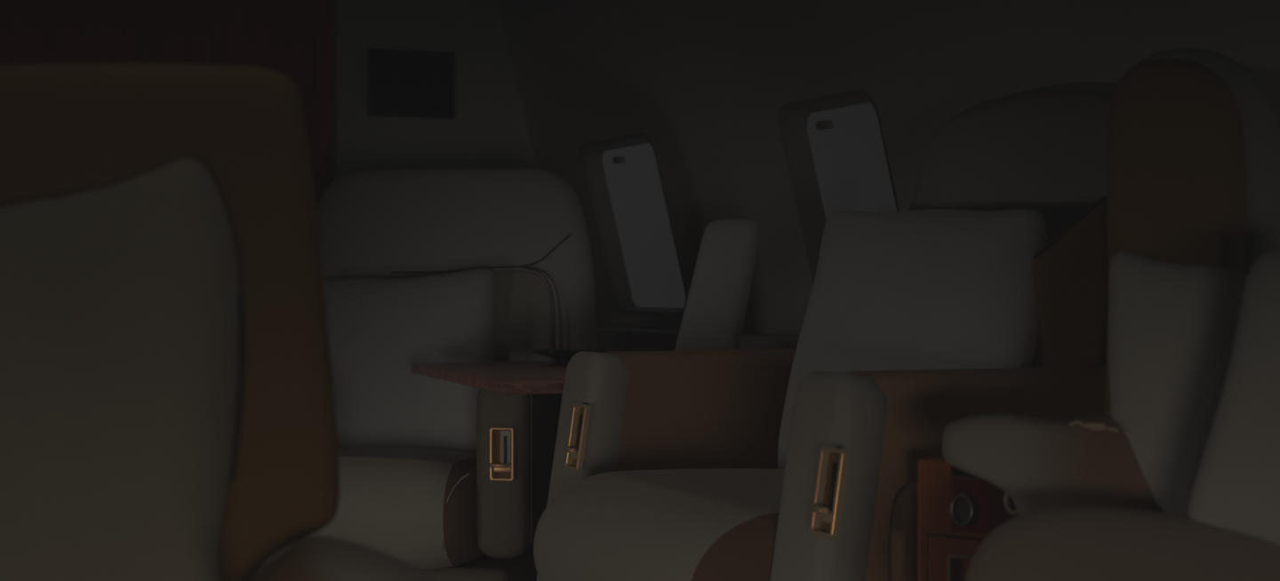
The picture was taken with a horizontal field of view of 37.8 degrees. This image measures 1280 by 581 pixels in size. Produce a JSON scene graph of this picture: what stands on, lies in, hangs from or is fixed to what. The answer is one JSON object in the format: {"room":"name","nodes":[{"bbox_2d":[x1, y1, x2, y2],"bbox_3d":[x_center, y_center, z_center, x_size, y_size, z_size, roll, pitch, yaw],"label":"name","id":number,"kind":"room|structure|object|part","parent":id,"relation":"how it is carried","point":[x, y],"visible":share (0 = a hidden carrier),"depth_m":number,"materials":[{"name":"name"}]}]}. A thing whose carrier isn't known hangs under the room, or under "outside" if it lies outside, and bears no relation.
{"room":"aircraft cabin","nodes":[
{"label":"aircraft cabin","id":0,"kind":"room"},
{"bbox_2d":[0,0,331,206],"bbox_3d":[-1.795,-0.215,5.064,2.038,1.950,0.040,0,0,-23],"label":"wall","id":1,"kind":"structure","parent":0,"point":[291,38],"depth_m":5.27,"materials":[{"name":"brown wood"}]},
{"bbox_2d":[331,0,538,181],"bbox_3d":[-0.533,-0.215,5.546,0.762,1.950,0.060,0,0,-23],"label":"wall","id":2,"kind":"structure","parent":0,"point":[489,128],"depth_m":5.48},
{"bbox_2d":[367,48,455,119],"bbox_3d":[-0.665,-0.603,5.443,0.260,0.196,0.026,0,0,-23],"label":"wall display","id":3,"kind":"object","parent":2,"relation":"attached to","point":[411,84],"visible":1,"depth_m":5.43,"materials":[{"name":"black plastic"}]},
{"bbox_2d":[675,218,758,351],"bbox_3d":[0.152,0.000,3.720,0.170,0.286,0.064,0,0,20],"label":"throw pillow","id":4,"kind":"object","parent":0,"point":[716,304],"visible":0.92,"depth_m":3.69,"materials":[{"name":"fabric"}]},
{"bbox_2d":[496,0,1279,336],"bbox_3d":[0.843,-0.215,2.756,0.309,1.950,6.150,0,0,-23],"label":"wall","id":5,"kind":"structure","parent":0,"point":[708,83],"depth_m":4.23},
{"bbox_2d":[579,133,687,314],"bbox_3d":[-0.003,-0.172,5.070,0.168,0.473,0.518,0,0,-23],"label":"window","id":6,"kind":"structure","parent":5,"relation":"in","point":[622,174],"depth_m":5.17,"materials":[{"name":"plastic"}]},
{"bbox_2d":[595,327,799,352],"bbox_3d":[0.470,0.172,3.902,0.100,0.135,3.750,0,0,-23],"label":"trim","id":7,"kind":"structure","parent":5,"relation":"attached to","point":[611,340],"depth_m":4.81,"materials":[{"name":"leather"}]},
{"bbox_2d":[777,89,898,283],"bbox_3d":[0.457,-0.172,3.987,0.168,0.473,0.425,0,0,-23],"label":"window","id":8,"kind":"structure","parent":5,"relation":"in","point":[835,147],"depth_m":4.06,"materials":[{"name":"plastic"}]},
{"bbox_2d":[807,102,896,220],"bbox_3d":[0.484,-0.172,3.999,0.103,0.441,0.393,0,0,-23],"label":"shade","id":9,"kind":"object","parent":8,"relation":"attached to","point":[847,168],"depth_m":4.02,"materials":[{"name":"plastic"}]},
{"label":"floor","id":10,"kind":"structure","parent":0,"visible":0},
{"bbox_2d":[0,64,438,580],"bbox_3d":[-0.425,0.291,1.261,0.650,0.937,0.522,0,0,0],"label":"armchair","id":11,"kind":"object","parent":10,"relation":"on","point":[66,130],"visible":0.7,"depth_m":1.42,"materials":[{"name":"brown leather"}]},
{"bbox_2d":[0,158,237,580],"bbox_3d":[-0.427,0.086,1.319,0.276,0.362,0.123,0,0,0],"label":"throw pillow","id":12,"kind":"object","parent":11,"relation":"on","point":[118,303],"visible":1,"depth_m":1.27,"materials":[{"name":"fabric"}]},
{"bbox_3d":[-0.213,0.260,1.385,0.226,0.151,0.130,0,0,0],"label":"armrest","id":13,"kind":"part","parent":11,"relation":"part of","materials":[{"name":"beige leather"}]},
{"bbox_2d":[252,166,595,580],"bbox_3d":[-0.504,0.240,3.977,0.850,1.040,0.695,0,0,11],"label":"armchair","id":14,"kind":"object","parent":10,"relation":"on","point":[447,515],"visible":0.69,"depth_m":4.10,"materials":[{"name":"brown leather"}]},
{"bbox_2d":[263,447,485,570],"bbox_3d":[-0.565,0.445,3.887,0.544,0.234,0.494,0,0,11],"label":"seat cushion","id":15,"kind":"object","parent":14,"relation":"on","point":[424,508],"depth_m":3.64,"materials":[{"name":"beige leather"}]},
{"bbox_3d":[-0.528,0.655,3.974,0.640,0.210,0.500,0,0,11],"label":"seat","id":16,"kind":"part","parent":14,"relation":"part of","materials":[{"name":"beige leather"}]},
{"bbox_2d":[323,268,495,452],"bbox_3d":[-0.517,0.165,4.053,0.423,0.428,0.112,0,0,9],"label":"throw pillow","id":17,"kind":"object","parent":14,"relation":"on","point":[378,328],"visible":0.7,"depth_m":4.01,"materials":[{"name":"fabric"}]},
{"bbox_3d":[-0.409,0.109,4.209,0.754,0.779,0.203,0,0,11],"label":"backrest","id":18,"kind":"part","parent":14,"relation":"part of","materials":[{"name":"leather"}]},
{"bbox_3d":[-0.272,0.320,3.644,0.040,0.071,0.022,0,0,11],"label":"lever","id":19,"kind":"part","parent":14,"relation":"part of","materials":[{"name":"gold metal"}]},
{"bbox_3d":[-0.268,0.351,3.684,0.106,0.352,0.062,0,0,11],"label":"armrest","id":20,"kind":"part","parent":14,"relation":"part of","materials":[{"name":"beige leather"}]},
{"bbox_3d":[-0.217,0.351,3.950,0.100,0.348,0.530,0,0,11],"label":"armrest","id":21,"kind":"part","parent":14,"relation":"part of","materials":[{"name":"brown leather"}]},
{"bbox_2d":[411,360,567,394],"bbox_3d":[0.065,0.455,3.636,0.978,0.610,0.824,0,0,-23],"label":"side table","id":22,"kind":"object","parent":10,"relation":"on","point":[534,377],"visible":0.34,"depth_m":3.36,"materials":[{"name":"brown wood"}]},
{"bbox_2d":[531,348,606,366],"bbox_3d":[-0.142,0.134,3.740,0.149,0.032,0.149,0,0,0],"label":"shallow dish","id":23,"kind":"object","parent":22,"relation":"on","point":[563,356],"visible":0.68,"depth_m":3.70,"materials":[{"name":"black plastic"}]},
{"bbox_2d":[533,81,1117,580],"bbox_3d":[0.326,0.223,2.723,0.862,1.074,0.982,0,0,-23],"label":"armchair","id":24,"kind":"object","parent":10,"relation":"on","point":[665,468],"visible":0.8,"depth_m":2.50,"materials":[{"name":"beige leather"}]},
{"bbox_3d":[-0.102,0.230,2.924,0.022,0.071,0.044,0,0,-23],"label":"lever","id":25,"kind":"part","parent":24,"relation":"part of","materials":[{"name":"gold metal"}]},
{"bbox_3d":[-0.102,0.354,2.995,0.132,0.510,0.142,0,0,-23],"label":"armrest","id":26,"kind":"part","parent":24,"relation":"part of","materials":[{"name":"beige leather"}]},
{"bbox_2d":[533,469,784,580],"bbox_3d":[0.211,0.395,2.693,0.629,0.254,0.670,0,0,-23],"label":"seat cushion","id":27,"kind":"object","parent":24,"relation":"on","point":[595,524],"depth_m":2.50,"materials":[{"name":"beige leather"}]},
{"bbox_3d":[0.180,0.350,3.115,0.670,0.500,0.136,0,0,-23],"label":"armrest","id":28,"kind":"part","parent":24,"relation":"part of","materials":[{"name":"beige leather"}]},
{"bbox_3d":[0.215,0.236,2.173,0.022,0.071,0.044,0,0,-23],"label":"lever","id":29,"kind":"part","parent":24,"relation":"part of","materials":[{"name":"gold metal"}]},
{"bbox_3d":[0.211,0.354,2.259,0.132,0.510,0.142,0,0,-23],"label":"armrest","id":30,"kind":"part","parent":24,"relation":"part of","materials":[{"name":"beige leather"}]},
{"bbox_2d":[777,208,1047,469],"bbox_3d":[0.385,0.090,2.751,0.172,0.439,0.629,0,0,-23],"label":"throw pillow","id":31,"kind":"object","parent":24,"relation":"on","point":[930,289],"visible":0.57,"depth_m":2.65,"materials":[{"name":"fabric"}]},
{"bbox_3d":[0.492,0.350,2.378,0.670,0.500,0.136,0,0,-23],"label":"armrest","id":32,"kind":"part","parent":24,"relation":"part of","materials":[{"name":"beige leather"}]},
{"bbox_3d":[0.599,0.036,2.858,0.252,0.700,0.763,0,0,-23],"label":"backrest","id":33,"kind":"part","parent":24,"relation":"part of","materials":[{"name":"beige leather"}]},
{"bbox_2d":[917,456,1018,580],"bbox_3d":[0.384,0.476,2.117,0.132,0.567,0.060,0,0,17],"label":"base cabinet","id":34,"kind":"object","parent":10,"relation":"on","point":[957,509],"visible":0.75,"depth_m":2.10,"materials":[{"name":"brown wood"}]},
{"bbox_3d":[0.384,0.334,2.096,0.119,0.114,0.008,0,0,17],"label":"drawer","id":35,"kind":"part","parent":34,"relation":"part of","materials":[{"name":"brown wood"}]},
{"bbox_3d":[0.361,0.315,2.095,0.030,0.036,0.006,0,0,17],"label":"drawer pull","id":36,"kind":"part","parent":34,"relation":"part of","materials":[{"name":"gold metal"}]},
{"bbox_3d":[0.394,0.242,2.093,0.089,0.062,0.007,0,0,17],"label":"inlay panel","id":37,"kind":"part","parent":34,"relation":"part of","materials":[{"name":"brown wood"}]},
{"bbox_2d":[942,48,1279,580],"bbox_3d":[0.541,0.242,1.872,0.517,1.036,0.647,0,0,0],"label":"armchair","id":38,"kind":"object","parent":10,"relation":"on","point":[1193,140],"visible":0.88,"depth_m":1.94,"materials":[{"name":"grey leather"}]},
{"bbox_3d":[0.435,0.208,1.919,0.249,0.169,0.117,0,0,25],"label":"armrest","id":39,"kind":"part","parent":38,"relation":"part of","materials":[{"name":"beige leather"}]},
{"bbox_2d":[965,506,1279,580],"bbox_3d":[0.478,0.300,1.688,0.375,0.194,0.218,0,0,20],"label":"seat cushion","id":40,"kind":"object","parent":38,"relation":"on","point":[1060,543],"depth_m":1.70,"materials":[{"name":"beige leather"}]},
{"bbox_3d":[0.593,0.012,2.056,0.087,0.542,0.189,0,0,-41],"label":"backrest","id":41,"kind":"part","parent":38,"relation":"part of","materials":[{"name":"brown leather"}]},
{"bbox_2d":[1108,251,1247,516],"bbox_3d":[0.534,0.096,1.858,0.141,0.272,0.084,0,0,32],"label":"throw pillow","id":42,"kind":"object","parent":38,"relation":"on","point":[1172,327],"visible":0.86,"depth_m":1.83,"materials":[{"name":"fabric"}]},
{"bbox_2d":[1187,248,1279,545],"bbox_3d":[0.588,0.107,1.685,0.182,0.298,0.098,0,0,34],"label":"throw pillow","id":43,"kind":"object","parent":38,"relation":"on","point":[1236,487],"visible":0.91,"depth_m":1.67,"materials":[{"name":"fabric"}]}
]}

